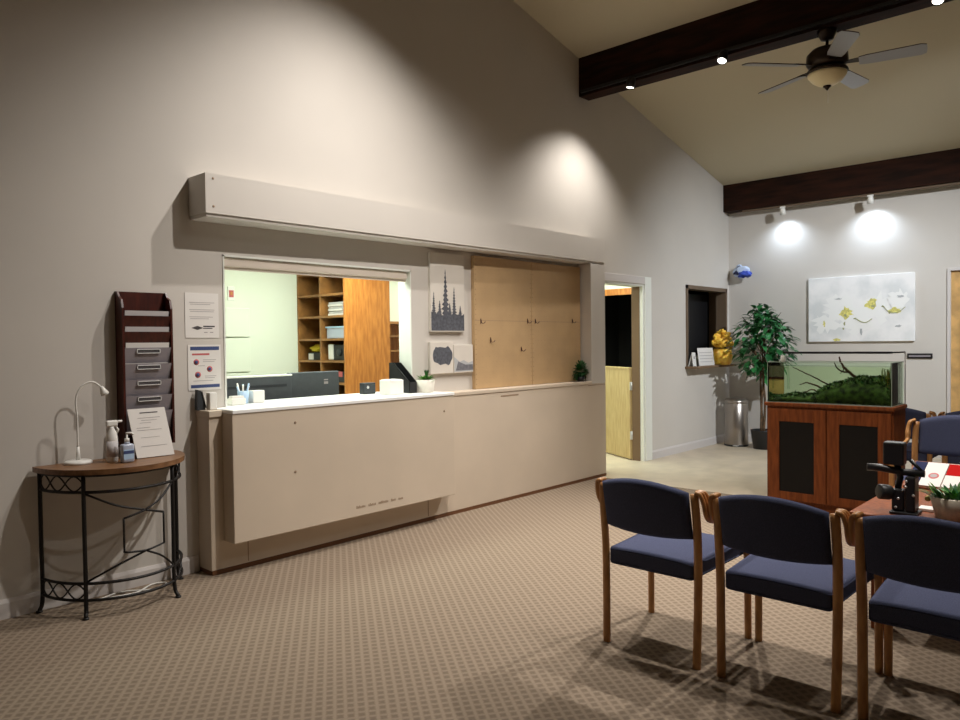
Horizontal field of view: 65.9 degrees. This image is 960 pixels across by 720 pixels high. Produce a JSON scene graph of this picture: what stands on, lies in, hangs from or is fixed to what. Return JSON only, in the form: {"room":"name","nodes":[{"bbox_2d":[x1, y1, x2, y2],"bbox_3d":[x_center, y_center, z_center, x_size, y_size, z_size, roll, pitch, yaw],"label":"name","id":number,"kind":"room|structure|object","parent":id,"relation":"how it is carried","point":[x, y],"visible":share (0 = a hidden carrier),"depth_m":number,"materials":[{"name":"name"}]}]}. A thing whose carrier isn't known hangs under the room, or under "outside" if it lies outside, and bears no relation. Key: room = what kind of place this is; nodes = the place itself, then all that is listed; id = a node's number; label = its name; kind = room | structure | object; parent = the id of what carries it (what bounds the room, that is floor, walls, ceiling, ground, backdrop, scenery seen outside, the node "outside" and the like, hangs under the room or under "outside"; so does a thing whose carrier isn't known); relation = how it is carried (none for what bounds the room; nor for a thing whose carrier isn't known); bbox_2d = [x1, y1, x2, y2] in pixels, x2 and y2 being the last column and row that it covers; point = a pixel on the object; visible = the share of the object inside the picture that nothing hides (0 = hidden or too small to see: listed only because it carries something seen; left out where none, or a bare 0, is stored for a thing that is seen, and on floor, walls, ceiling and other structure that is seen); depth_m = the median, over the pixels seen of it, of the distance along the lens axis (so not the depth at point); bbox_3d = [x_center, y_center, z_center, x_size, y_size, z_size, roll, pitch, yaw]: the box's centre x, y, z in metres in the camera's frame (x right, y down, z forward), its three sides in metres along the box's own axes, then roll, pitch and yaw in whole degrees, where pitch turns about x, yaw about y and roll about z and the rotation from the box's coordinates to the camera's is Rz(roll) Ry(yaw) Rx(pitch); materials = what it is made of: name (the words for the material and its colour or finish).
{"room":"medical waiting room","nodes":[
{"label":"medical waiting room","id":0,"kind":"room"},
{"bbox_2d":[224,270,398,375],"bbox_3d":[-0.168,0.031,8.094,1.805,2.460,9.089,1,2,43],"label":"wall","id":1,"kind":"structure","parent":0,"point":[270,298],"depth_m":7.23,"materials":[{"name":"white paint"}]},
{"bbox_2d":[227,286,234,300],"bbox_3d":[-2.323,-0.621,6.914,0.015,0.130,0.070,1,2,43],"label":"wall sign","id":2,"kind":"object","parent":1,"relation":"attached to","point":[230,290],"visible":1,"depth_m":6.91,"materials":[{"name":"white paper"}]},
{"bbox_2d":[225,308,250,376],"bbox_3d":[-2.472,0.070,6.748,0.030,1.100,0.830,1,2,43],"label":"upper cabinet","id":3,"kind":"object","parent":1,"relation":"attached to","point":[237,319],"visible":0.3,"depth_m":6.94,"materials":[{"name":"white paint"}]},
{"bbox_2d":[390,321,398,362],"bbox_3d":[-0.816,-0.178,8.349,0.300,0.520,1.500,1,2,43],"label":"wall shelf","id":4,"kind":"object","parent":1,"relation":"attached to","point":[394,325],"visible":0.07,"depth_m":8.38,"materials":[{"name":"brown wood"}]},
{"bbox_2d":[0,0,728,599],"bbox_3d":[-0.787,-1.262,5.968,0.140,5.159,12.989,1,2,43],"label":"wall","id":5,"kind":"structure","parent":0,"point":[109,108],"depth_m":4.93,"materials":[{"name":"paint"}]},
{"bbox_2d":[114,291,174,446],"bbox_3d":[-2.015,0.051,4.463,0.103,0.920,0.300,1,2,43],"label":"rack","id":6,"kind":"object","parent":5,"relation":"attached to","point":[139,386],"visible":0.89,"depth_m":4.43,"materials":[{"name":"brown wood"}]},
{"bbox_2d":[124,310,168,331],"bbox_3d":[-1.997,-0.229,4.437,0.024,0.130,0.260,1,2,43],"label":"leaflet","id":7,"kind":"object","parent":6,"relation":"in","point":[126,312],"visible":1,"depth_m":4.42,"materials":[{"name":"grey paper"}]},
{"bbox_2d":[125,342,168,363],"bbox_3d":[-1.995,-0.039,4.441,0.024,0.130,0.256,1,2,43],"label":"leaflet","id":8,"kind":"object","parent":6,"relation":"in","point":[127,345],"visible":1,"depth_m":4.43,"materials":[{"name":"white paper"}]},
{"bbox_2d":[125,327,168,331],"bbox_3d":[-1.996,-0.134,4.439,0.024,0.130,0.260,1,2,43],"label":"leaflet","id":9,"kind":"object","parent":6,"relation":"in","point":[127,329],"visible":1,"depth_m":4.43,"materials":[{"name":"grey paper"}]},
{"bbox_2d":[184,292,218,337],"bbox_3d":[-1.792,-0.287,4.776,0.004,0.288,0.227,1,2,43],"label":"notice sheet","id":10,"kind":"object","parent":5,"relation":"attached to","point":[201,309],"visible":1,"depth_m":4.77,"materials":[{"name":"white paper"}]},
{"bbox_2d":[189,302,214,332],"bbox_3d":[-1.791,-0.273,4.775,0.001,0.196,0.170,1,2,43],"label":"print","id":11,"kind":"object","parent":10,"relation":"attached to","point":[201,314],"depth_m":4.77,"materials":[{"name":"grey paper"}]},
{"bbox_2d":[187,345,220,390],"bbox_3d":[-1.781,0.047,4.791,0.004,0.292,0.224,1,2,43],"label":"poster","id":12,"kind":"object","parent":5,"relation":"attached to","point":[204,361],"visible":1,"depth_m":4.79,"materials":[{"name":"white paper"}]},
{"bbox_2d":[222,254,411,406],"bbox_3d":[-1.179,-0.207,5.548,0.146,1.020,1.665,1,2,43],"label":"window","id":13,"kind":"structure","parent":5,"relation":"in","point":[404,288],"depth_m":6.11,"materials":[{"name":"white"}]},
{"bbox_2d":[224,257,406,281],"bbox_3d":[-1.176,-0.662,5.523,0.078,0.081,1.625,1,2,43],"label":"roller shade","id":14,"kind":"object","parent":13,"relation":"attached to","point":[237,264],"visible":0.9,"depth_m":5.41,"materials":[{"name":"beige fabric"}]},
{"bbox_2d":[0,434,723,620],"bbox_3d":[-0.747,1.267,5.925,0.014,0.105,12.849,1,2,43],"label":"baseboard","id":15,"kind":"structure","parent":5,"relation":"attached to","point":[16,606],"depth_m":4.38,"materials":[{"name":"grey"}]},
{"bbox_2d":[188,172,604,264],"bbox_3d":[-0.237,-1.088,6.298,0.224,0.283,4.531,1,2,43],"label":"bulkhead","id":16,"kind":"object","parent":5,"relation":"attached to","point":[213,198],"visible":0.98,"depth_m":5.51,"materials":[{"name":"paint"}]},
{"bbox_2d":[428,342,452,373],"bbox_3d":[-0.336,-0.019,6.345,0.031,0.272,0.276,1,2,43],"label":"print","id":17,"kind":"object","parent":5,"relation":"attached to","point":[440,354],"visible":1,"depth_m":6.32,"materials":[{"name":"white paper"}]},
{"bbox_2d":[428,252,464,331],"bbox_3d":[-0.290,-0.580,6.388,0.032,0.675,0.416,1,2,43],"label":"print","id":18,"kind":"object","parent":5,"relation":"attached to","point":[445,270],"visible":1,"depth_m":6.36,"materials":[{"name":"white paper"}]},
{"bbox_2d":[453,345,472,372],"bbox_3d":[-0.155,-0.012,6.542,0.031,0.245,0.244,1,2,43],"label":"print","id":19,"kind":"object","parent":5,"relation":"attached to","point":[462,354],"visible":1,"depth_m":6.52,"materials":[{"name":"grey paper"}]},
{"bbox_2d":[471,256,531,388],"bbox_3d":[0.226,-0.346,6.921,0.075,1.195,0.815,1,2,43],"label":"wall panel","id":20,"kind":"object","parent":5,"relation":"attached to","point":[500,288],"visible":1,"depth_m":6.88,"materials":[{"name":"brown wood"}]},
{"bbox_2d":[531,262,580,384],"bbox_3d":[0.783,-0.367,7.527,0.075,1.195,0.820,1,2,43],"label":"wall panel","id":21,"kind":"object","parent":5,"relation":"attached to","point":[555,289],"visible":0.95,"depth_m":7.50,"materials":[{"name":"brown wood"}]},
{"bbox_2d":[605,272,651,460],"bbox_3d":[1.621,0.122,8.600,0.168,2.210,1.190,1,2,43],"label":"door frame","id":22,"kind":"structure","parent":5,"relation":"in","point":[640,286],"depth_m":8.90,"materials":[{"name":"white wood"}]},
{"bbox_2d":[605,366,632,458],"bbox_3d":[1.717,0.639,9.372,0.080,1.113,0.851,-1,1,-18],"label":"door","id":23,"kind":"structure","parent":22,"relation":"attached to","point":[618,380],"depth_m":9.22,"materials":[{"name":"brown wood"}]},
{"bbox_2d":[686,285,726,365],"bbox_3d":[3.050,-0.452,10.147,0.152,1.090,1.230,1,2,43],"label":"window","id":24,"kind":"structure","parent":5,"relation":"in","point":[721,293],"depth_m":10.52,"materials":[{"name":"brown"}]},
{"bbox_2d":[685,364,736,368],"bbox_3d":[3.143,0.085,10.040,0.159,0.030,1.230,1,2,43],"label":"shelf","id":25,"kind":"object","parent":5,"relation":"attached to","point":[707,366],"visible":0.81,"depth_m":9.78,"materials":[{"name":"brown"}]},
{"bbox_2d":[688,352,696,365],"bbox_3d":[2.772,-0.008,9.668,0.073,0.180,0.095,1,2,43],"label":"tent card","id":26,"kind":"object","parent":25,"relation":"on","point":[693,356],"visible":0.95,"depth_m":9.65,"materials":[{"name":"white paper"}]},
{"bbox_2d":[696,348,714,365],"bbox_3d":[2.997,-0.044,9.912,0.093,0.235,0.450,1,2,43],"label":"sign","id":27,"kind":"object","parent":25,"relation":"on","point":[705,356],"visible":0.95,"depth_m":9.87,"materials":[{"name":"white paper"}]},
{"bbox_2d":[711,329,733,364],"bbox_3d":[3.315,-0.183,10.169,0.277,0.493,0.482,1,2,43],"label":"flower vase","id":28,"kind":"object","parent":25,"relation":"on","point":[721,338],"visible":0.98,"depth_m":10.09,"materials":[{"name":"gold metal"}]},
{"bbox_2d":[416,379,434,392],"bbox_3d":[-0.447,0.213,6.095,0.156,0.105,0.156,1,2,43],"label":"pot","id":29,"kind":"object","parent":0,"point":[423,385],"depth_m":6.04,"materials":[{"name":"beige ceramic"}]},
{"bbox_2d":[0,442,959,719],"bbox_3d":[1.788,1.365,3.736,10.800,0.050,13.049,1,2,43],"label":"floor","id":30,"kind":"structure","parent":0,"point":[495,611],"depth_m":3.60,"materials":[{"name":"carpet"}]},
{"bbox_2d":[32,450,184,620],"bbox_3d":[-2.005,0.975,4.199,0.450,0.800,0.814,1,2,43],"label":"console table","id":31,"kind":"object","parent":30,"relation":"on","point":[99,467],"visible":1,"depth_m":4.05,"materials":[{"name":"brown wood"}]},
{"bbox_2d":[64,381,108,465],"bbox_3d":[-2.218,0.348,4.167,0.144,0.460,0.232,1,2,43],"label":"gooseneck lamp","id":32,"kind":"object","parent":31,"relation":"on","point":[78,461],"visible":1,"depth_m":4.13,"materials":[{"name":"white plastic"}]},
{"bbox_2d":[76,447,80,459],"bbox_3d":[-2.246,0.522,4.139,0.025,0.075,0.026,1,2,43],"label":"socket","id":33,"kind":"object","parent":32,"relation":"attached to","point":[78,457],"depth_m":4.13,"materials":[{"name":"plastic"}]},
{"bbox_2d":[105,420,121,462],"bbox_3d":[-2.074,0.459,4.200,0.063,0.235,0.088,1,2,43],"label":"spray bottle","id":34,"kind":"object","parent":31,"relation":"on","point":[111,435],"visible":1,"depth_m":4.17,"materials":[{"name":"white plastic"}]},
{"bbox_2d":[120,432,133,462],"bbox_3d":[-1.983,0.490,4.165,0.045,0.171,0.070,1,2,43],"label":"pump bottle","id":35,"kind":"object","parent":31,"relation":"on","point":[126,449],"visible":1,"depth_m":4.15,"materials":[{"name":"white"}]},
{"bbox_2d":[127,407,173,457],"bbox_3d":[-1.943,0.428,4.373,0.081,0.285,0.239,1,2,45],"label":"sign holder","id":36,"kind":"object","parent":31,"relation":"on","point":[149,426],"visible":1,"depth_m":4.37,"materials":[{"name":"white paper"}]},
{"bbox_2d":[138,411,164,446],"bbox_3d":[-1.943,0.406,4.375,0.053,0.197,0.164,1,2,45],"label":"print","id":37,"kind":"object","parent":36,"relation":"attached to","point":[151,424],"depth_m":4.38,"materials":[{"name":"grey paper"}]},
{"bbox_2d":[102,582,166,597],"bbox_3d":[-2.086,1.361,4.339,0.510,0.025,0.112,-2,2,-44],"label":"power cord","id":38,"kind":"object","parent":30,"relation":"on","point":[143,589],"visible":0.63,"depth_m":4.38,"materials":[{"name":"white plastic"}]},
{"bbox_2d":[227,374,291,399],"bbox_3d":[-1.826,0.732,5.523,0.062,1.219,0.975,1,2,43],"label":"partition","id":39,"kind":"object","parent":30,"relation":"on","point":[277,386],"depth_m":5.68,"materials":[{"name":"grey"}]},
{"bbox_2d":[297,275,390,394],"bbox_3d":[-1.357,0.092,7.398,0.780,2.400,0.549,1,2,43],"label":"cubby shelf","id":40,"kind":"object","parent":30,"relation":"on","point":[365,319],"visible":0.35,"depth_m":7.21,"materials":[{"name":"orange wood"}]},
{"bbox_2d":[308,352,319,359],"bbox_3d":[-1.578,-0.040,7.434,0.260,0.075,0.186,1,2,43],"label":"camera bag","id":41,"kind":"object","parent":40,"relation":"on","point":[311,355],"visible":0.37,"depth_m":7.39,"materials":[{"name":"black fabric"}]},
{"bbox_2d":[310,344,319,351],"bbox_3d":[-1.583,-0.120,7.431,0.266,0.086,0.192,1,2,43],"label":"bundle","id":42,"kind":"object","parent":41,"relation":"on","point":[316,347],"visible":0.44,"depth_m":7.37,"materials":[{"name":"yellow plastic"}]},
{"bbox_2d":[325,326,343,338],"bbox_3d":[-1.300,-0.268,7.195,0.310,0.116,0.270,1,2,43],"label":"storage bin","id":43,"kind":"object","parent":40,"relation":"on","point":[332,331],"visible":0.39,"depth_m":7.10,"materials":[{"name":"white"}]},
{"bbox_2d":[328,344,343,359],"bbox_3d":[-1.301,-0.076,7.159,0.280,0.154,0.214,1,2,43],"label":"printer","id":44,"kind":"object","parent":40,"relation":"on","point":[335,352],"visible":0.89,"depth_m":7.11,"materials":[{"name":"black plastic"}]},
{"bbox_2d":[339,372,344,382],"bbox_3d":[-1.267,0.160,7.095,0.140,0.104,0.175,1,2,43],"label":"box","id":45,"kind":"object","parent":40,"relation":"on","point":[341,374],"visible":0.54,"depth_m":7.02,"materials":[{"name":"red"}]},
{"bbox_2d":[196,381,606,575],"bbox_3d":[-0.293,0.779,6.425,0.609,1.045,4.515,1,2,43],"label":"reception desk","id":46,"kind":"object","parent":30,"relation":"on","point":[278,478],"depth_m":5.50,"materials":[{"name":"paint"}]},
{"bbox_2d":[195,390,206,409],"bbox_3d":[-1.788,0.254,4.735,0.042,0.130,0.061,1,2,43],"label":"card holder","id":47,"kind":"object","parent":46,"relation":"on","point":[200,404],"visible":1,"depth_m":4.72,"materials":[{"name":"grey plastic"}]},
{"bbox_2d":[206,392,216,409],"bbox_3d":[-1.720,0.263,4.747,0.050,0.109,0.050,1,2,43],"label":"box","id":48,"kind":"object","parent":46,"relation":"on","point":[211,397],"visible":1,"depth_m":4.73,"materials":[{"name":"white cardboard"}]},
{"bbox_2d":[227,395,245,404],"bbox_3d":[-1.660,0.275,5.048,0.070,0.060,0.105,1,2,43],"label":"paper tray","id":49,"kind":"object","parent":46,"relation":"on","point":[232,400],"visible":1,"depth_m":5.02,"materials":[{"name":"white plastic"}]},
{"bbox_2d":[237,391,248,403],"bbox_3d":[-1.649,0.259,5.157,0.080,0.086,0.080,1,2,43],"label":"pen cup","id":50,"kind":"object","parent":46,"relation":"on","point":[245,394],"visible":0.54,"depth_m":5.13,"materials":[{"name":"blue plastic"}]},
{"bbox_2d":[248,390,264,402],"bbox_3d":[-1.581,0.257,5.230,0.080,0.085,0.090,1,2,43],"label":"tissue box","id":51,"kind":"object","parent":46,"relation":"on","point":[255,396],"visible":0.86,"depth_m":5.20,"materials":[{"name":"white cardboard"}]},
{"bbox_2d":[216,391,454,413],"bbox_3d":[-1.098,0.299,5.543,0.609,0.024,1.972,1,2,43],"label":"countertop","id":52,"kind":"structure","parent":46,"relation":"on","point":[343,399],"depth_m":5.32,"materials":[{"name":"white laminate"}]},
{"bbox_2d":[360,382,375,393],"bbox_3d":[-0.908,0.229,5.990,0.063,0.090,0.120,1,2,43],"label":"card reader","id":53,"kind":"object","parent":46,"relation":"on","point":[369,387],"visible":1,"depth_m":5.96,"materials":[{"name":"grey plastic"}]},
{"bbox_2d":[380,379,403,394],"bbox_3d":[-0.704,0.214,5.897,0.130,0.119,0.140,1,2,43],"label":"carton","id":54,"kind":"object","parent":46,"relation":"on","point":[387,386],"visible":1,"depth_m":5.85,"materials":[{"name":"white cardboard"}]},
{"bbox_2d":[389,362,416,392],"bbox_3d":[-0.636,0.145,6.103,0.250,0.245,0.080,1,2,43],"label":"magazine file","id":55,"kind":"object","parent":46,"relation":"on","point":[397,370],"visible":0.76,"depth_m":6.09,"materials":[{"name":"black plastic"}]},
{"bbox_2d":[416,370,436,392],"bbox_3d":[-0.445,0.172,6.092,0.191,0.187,0.193,1,2,43],"label":"potted succulent","id":56,"kind":"object","parent":46,"relation":"on","point":[425,384],"visible":1,"depth_m":6.04,"materials":[{"name":"white ceramic"}]},
{"bbox_2d":[572,360,588,381],"bbox_3d":[1.048,0.118,7.718,0.130,0.242,0.285,1,2,43],"label":"bushy plant","id":57,"kind":"object","parent":46,"relation":"on","point":[580,376],"visible":1,"depth_m":7.68,"materials":[{"name":"green plant"}]},
{"bbox_2d":[578,263,604,383],"bbox_3d":[1.193,-0.383,7.907,0.165,1.261,0.264,1,2,43],"label":"boxed column","id":58,"kind":"structure","parent":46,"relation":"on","point":[592,276],"depth_m":7.82,"materials":[{"name":"paint"}]},
{"bbox_2d":[631,294,706,365],"bbox_3d":[2.711,0.118,10.540,0.540,2.100,1.220,1,2,43],"label":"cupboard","id":59,"kind":"object","parent":30,"relation":"on","point":[697,303],"visible":0.1,"depth_m":10.54,"materials":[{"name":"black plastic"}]},
{"bbox_2d":[595,477,751,669],"bbox_3d":[0.915,0.943,3.561,0.569,0.826,0.608,1,2,43],"label":"chair","id":60,"kind":"object","parent":30,"relation":"on","point":[665,542],"visible":0.88,"depth_m":3.37,"materials":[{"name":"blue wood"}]},
{"bbox_2d":[724,397,748,446],"bbox_3d":[3.502,0.838,10.122,0.318,0.662,0.316,-1,1,-23],"label":"trash can","id":61,"kind":"object","parent":30,"relation":"on","point":[735,408],"visible":1,"depth_m":9.99,"materials":[{"name":"metal"}]},
{"bbox_2d":[727,303,801,449],"bbox_3d":[3.729,0.215,9.760,0.935,1.918,0.919,-1,1,-25],"label":"ficus tree","id":62,"kind":"object","parent":30,"relation":"on","point":[759,435],"visible":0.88,"depth_m":9.69,"materials":[{"name":"green plant"}]},
{"bbox_2d":[708,492,883,713],"bbox_3d":[1.340,0.947,3.170,0.569,0.826,0.608,1,2,43],"label":"chair","id":63,"kind":"object","parent":30,"relation":"on","point":[792,559],"visible":0.82,"depth_m":2.99,"materials":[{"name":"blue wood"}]},
{"bbox_2d":[764,402,906,513],"bbox_3d":[2.981,0.814,6.242,1.014,0.905,0.404,1,2,43],"label":"base cabinet","id":64,"kind":"object","parent":30,"relation":"on","point":[818,455],"visible":0.83,"depth_m":6.09,"materials":[{"name":"brown wood"}]},
{"bbox_2d":[767,361,901,406],"bbox_3d":[2.973,0.187,6.227,0.970,0.347,0.372,1,2,43],"label":"aquarium","id":65,"kind":"object","parent":64,"relation":"on","point":[775,376],"visible":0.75,"depth_m":6.19,"materials":[{"name":"clear glass"}]},
{"bbox_2d":[793,357,855,392],"bbox_3d":[2.954,0.136,6.178,0.681,0.329,0.099,0,2,37],"label":"driftwood","id":66,"kind":"object","parent":65,"relation":"in","point":[842,364],"visible":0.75,"depth_m":6.24,"materials":[{"name":"brown wood"}]},
{"bbox_2d":[770,374,890,405],"bbox_3d":[2.974,0.232,6.228,0.946,0.239,0.359,1,2,43],"label":"moss","id":67,"kind":"object","parent":65,"relation":"in","point":[863,389],"visible":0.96,"depth_m":6.00,"materials":[{"name":"green plant"}]},
{"bbox_2d":[880,368,890,387],"bbox_3d":[3.285,0.203,5.943,0.111,0.282,0.305,1,2,43],"label":"plants","id":68,"kind":"object","parent":67,"relation":"on","point":[887,377],"visible":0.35,"depth_m":5.91,"materials":[{"name":"green plant"}]},
{"bbox_2d":[783,351,905,403],"bbox_3d":[3.047,0.144,6.229,0.903,0.432,0.226,1,2,43],"label":"frame","id":69,"kind":"object","parent":64,"relation":"on","point":[857,352],"visible":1,"depth_m":6.03,"materials":[{"name":"black plastic"}]},
{"bbox_2d":[848,511,959,719],"bbox_3d":[1.754,0.951,2.790,0.569,0.826,0.608,1,2,43],"label":"chair","id":70,"kind":"object","parent":30,"relation":"on","point":[917,558],"visible":1,"depth_m":2.69,"materials":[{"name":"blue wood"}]},
{"bbox_2d":[849,480,959,630],"bbox_3d":[2.597,1.032,3.682,1.100,0.600,1.120,1,2,43],"label":"side table","id":71,"kind":"object","parent":30,"relation":"on","point":[875,506],"visible":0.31,"depth_m":3.70,"materials":[{"name":"brown wood"}]},
{"bbox_2d":[867,441,924,515],"bbox_3d":[2.013,0.569,3.590,0.243,0.342,0.150,1,2,43],"label":"camera rig","id":72,"kind":"object","parent":71,"relation":"on","point":[905,501],"visible":0.98,"depth_m":3.56,"materials":[{"name":"black plastic"}]},
{"bbox_2d":[918,505,933,512],"bbox_3d":[2.195,0.730,3.633,0.070,0.014,0.080,1,2,43],"label":"note card","id":73,"kind":"object","parent":71,"relation":"on","point":[922,507],"visible":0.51,"depth_m":3.61,"materials":[{"name":"white paper"}]},
{"bbox_2d":[903,461,959,490],"bbox_3d":[2.800,0.663,4.032,0.820,0.114,0.290,1,2,43],"label":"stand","id":74,"kind":"object","parent":71,"relation":"on","point":[920,487],"visible":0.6,"depth_m":4.15,"materials":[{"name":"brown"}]},
{"bbox_2d":[913,461,927,480],"bbox_3d":[2.524,0.652,4.279,0.060,0.099,0.266,1,2,43],"label":"magazine","id":75,"kind":"object","parent":74,"relation":"on","point":[922,465],"visible":0.36,"depth_m":4.34,"materials":[{"name":"blue paper"}]},
{"bbox_2d":[919,462,949,487],"bbox_3d":[2.587,0.653,4.221,0.105,0.099,0.266,1,2,43],"label":"magazine","id":76,"kind":"object","parent":74,"relation":"on","point":[935,473],"visible":0.98,"depth_m":4.21,"materials":[{"name":"white paper"}]},
{"bbox_2d":[941,464,959,488],"bbox_3d":[2.713,0.654,4.105,0.227,0.099,0.266,1,2,43],"label":"magazine","id":77,"kind":"object","parent":74,"relation":"on","point":[952,476],"visible":0.9,"depth_m":4.15,"materials":[{"name":"white paper"}]},
{"bbox_2d":[917,482,959,521],"bbox_3d":[2.211,0.660,3.467,0.303,0.161,0.266,0,1,16],"label":"planter","id":78,"kind":"object","parent":71,"relation":"on","point":[945,504],"visible":1,"depth_m":3.42,"materials":[{"name":"grey ceramic"}]},
{"bbox_2d":[889,415,959,486],"bbox_3d":[3.169,0.845,4.983,0.620,0.900,0.663,1,2,43],"label":"chair","id":79,"kind":"object","parent":30,"relation":"on","point":[937,435],"visible":0.51,"depth_m":5.25,"materials":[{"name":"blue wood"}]},
{"bbox_2d":[905,408,947,462],"bbox_3d":[3.707,0.819,6.500,0.597,0.867,0.638,1,2,43],"label":"chair","id":80,"kind":"object","parent":30,"relation":"on","point":[909,413],"visible":0.11,"depth_m":6.19,"materials":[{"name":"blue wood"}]},
{"bbox_2d":[938,411,959,463],"bbox_3d":[4.153,0.823,6.091,0.597,0.867,0.638,1,2,43],"label":"chair","id":81,"kind":"object","parent":30,"relation":"on","point":[951,460],"visible":0.27,"depth_m":6.07,"materials":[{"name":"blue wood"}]},
{"bbox_3d":[-1.433,0.942,6.375,0.480,0.750,1.000,1,2,43],"label":"office desk","id":82,"kind":"object","parent":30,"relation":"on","visible":0},
{"bbox_2d":[287,371,338,397],"bbox_3d":[-1.385,0.333,6.132,0.170,0.475,0.490,1,2,43],"label":"computer monitor","id":83,"kind":"object","parent":82,"relation":"on","point":[317,383],"visible":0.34,"depth_m":6.10,"materials":[{"name":"grey plastic"}]},
{"bbox_2d":[605,285,630,289],"bbox_3d":[1.874,-0.045,10.243,1.705,2.460,0.120,1,2,43],"label":"wall","id":84,"kind":"structure","parent":0,"point":[606,286],"depth_m":10.17,"materials":[{"name":"white paint"}]},
{"bbox_2d":[605,288,630,295],"bbox_3d":[1.965,0.108,10.074,1.330,2.160,0.015,1,2,43],"label":"trim","id":85,"kind":"structure","parent":84,"relation":"attached to","point":[623,291],"depth_m":10.10,"materials":[{"name":"orange wood"}]},
{"bbox_2d":[605,290,715,366],"bbox_3d":[2.429,-0.066,10.847,1.705,2.460,1.517,1,2,43],"label":"wall","id":86,"kind":"structure","parent":0,"point":[618,346],"depth_m":11.72,"materials":[{"name":"black paint"}]},
{"bbox_2d":[513,0,959,184],"bbox_3d":[4.563,-3.132,5.200,9.035,1.713,6.789,1,2,43],"label":"ceiling","id":87,"kind":"structure","parent":0,"point":[717,115],"depth_m":7.94,"materials":[{"name":"beige paint"}]},
{"bbox_2d":[579,0,952,100],"bbox_3d":[4.332,-2.978,4.950,8.755,0.434,0.180,1,2,43],"label":"ceiling beam","id":88,"kind":"structure","parent":87,"relation":"attached to","point":[757,19],"depth_m":6.79,"materials":[{"name":"brown wood"}]},
{"bbox_2d":[580,0,907,92],"bbox_3d":[3.096,-2.809,5.945,5.520,0.029,0.032,1,2,43],"label":"track rail","id":89,"kind":"object","parent":88,"relation":"attached to","point":[891,2],"visible":1,"depth_m":6.52,"materials":[{"name":"black plastic"}]},
{"bbox_2d":[626,75,635,88],"bbox_3d":[1.499,-2.763,7.374,0.099,0.122,0.095,1,2,43],"label":"track spotlight","id":90,"kind":"object","parent":89,"relation":"attached to","point":[630,83],"visible":1,"depth_m":7.34,"materials":[{"name":"black plastic"}]},
{"bbox_2d":[717,49,727,64],"bbox_3d":[2.203,-2.752,6.725,0.091,0.130,0.118,1,2,43],"label":"track spotlight","id":91,"kind":"object","parent":89,"relation":"attached to","point":[722,57],"visible":1,"depth_m":6.70,"materials":[{"name":"black plastic"}]},
{"bbox_2d":[931,0,944,5],"bbox_3d":[3.452,-2.739,5.578,0.093,0.131,0.120,1,2,43],"label":"track spotlight","id":92,"kind":"object","parent":89,"relation":"attached to","point":[933,2],"visible":1,"depth_m":5.58,"materials":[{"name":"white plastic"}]},
{"bbox_2d":[742,27,927,93],"bbox_3d":[2.963,-2.475,6.259,1.399,0.600,1.375,1,2,43],"label":"ceiling fan","id":93,"kind":"object","parent":88,"relation":"hanging from","point":[827,67],"visible":1,"depth_m":6.13,"materials":[{"name":"brown metal"}]},
{"bbox_2d":[723,148,959,213],"bbox_3d":[6.715,-2.259,7.553,8.755,0.406,0.179,1,2,43],"label":"ceiling beam","id":94,"kind":"structure","parent":87,"relation":"attached to","point":[939,167],"depth_m":9.35,"materials":[{"name":"brown wood"}]},
{"bbox_2d":[742,181,959,212],"bbox_3d":[5.017,-2.055,9.066,3.700,0.029,0.032,1,2,43],"label":"track rail","id":95,"kind":"object","parent":94,"relation":"attached to","point":[952,183],"visible":1,"depth_m":9.31,"materials":[{"name":"brown"}]},
{"bbox_2d":[867,195,873,203],"bbox_3d":[4.825,-1.981,9.153,0.072,0.117,0.084,1,2,43],"label":"track spotlight","id":96,"kind":"object","parent":95,"relation":"attached to","point":[870,200],"visible":1,"depth_m":9.13,"materials":[{"name":"white plastic"}]},
{"bbox_2d":[729,184,959,442],"bbox_3d":[6.843,-0.615,7.709,8.755,3.598,0.140,1,2,43],"label":"wall","id":97,"kind":"structure","parent":0,"point":[917,231],"depth_m":9.55,"materials":[{"name":"paint"}]},
{"bbox_2d":[731,264,751,278],"bbox_3d":[3.641,-1.236,10.368,0.162,0.203,0.384,-1,2,-27],"label":"wall ornament","id":98,"kind":"object","parent":97,"relation":"attached to","point":[740,271],"visible":1,"depth_m":10.29,"materials":[{"name":"paint"}]},
{"bbox_2d":[808,272,914,341],"bbox_3d":[4.830,-0.654,9.427,1.244,0.835,0.050,1,2,43],"label":"painting","id":99,"kind":"object","parent":97,"relation":"attached to","point":[879,307],"visible":1,"depth_m":9.38,"materials":[{"name":"fabric"}]},
{"bbox_2d":[811,289,909,340],"bbox_3d":[4.806,-0.567,9.426,1.176,0.652,0.011,1,2,43],"label":"print","id":100,"kind":"object","parent":99,"relation":"attached to","point":[836,314],"depth_m":9.41,"materials":[{"name":"white paper"}]},
{"bbox_2d":[907,353,932,358],"bbox_3d":[5.343,-0.049,8.998,0.270,0.062,0.019,1,2,43],"label":"wall plaque","id":101,"kind":"object","parent":97,"relation":"attached to","point":[909,355],"visible":1,"depth_m":8.99,"materials":[{"name":"black plastic"}]},
{"bbox_2d":[947,267,959,412],"bbox_3d":[5.979,0.045,8.457,1.100,2.265,0.080,1,2,43],"label":"door","id":102,"kind":"structure","parent":97,"relation":"in","point":[953,276],"depth_m":8.77,"materials":[{"name":"brown wood"}]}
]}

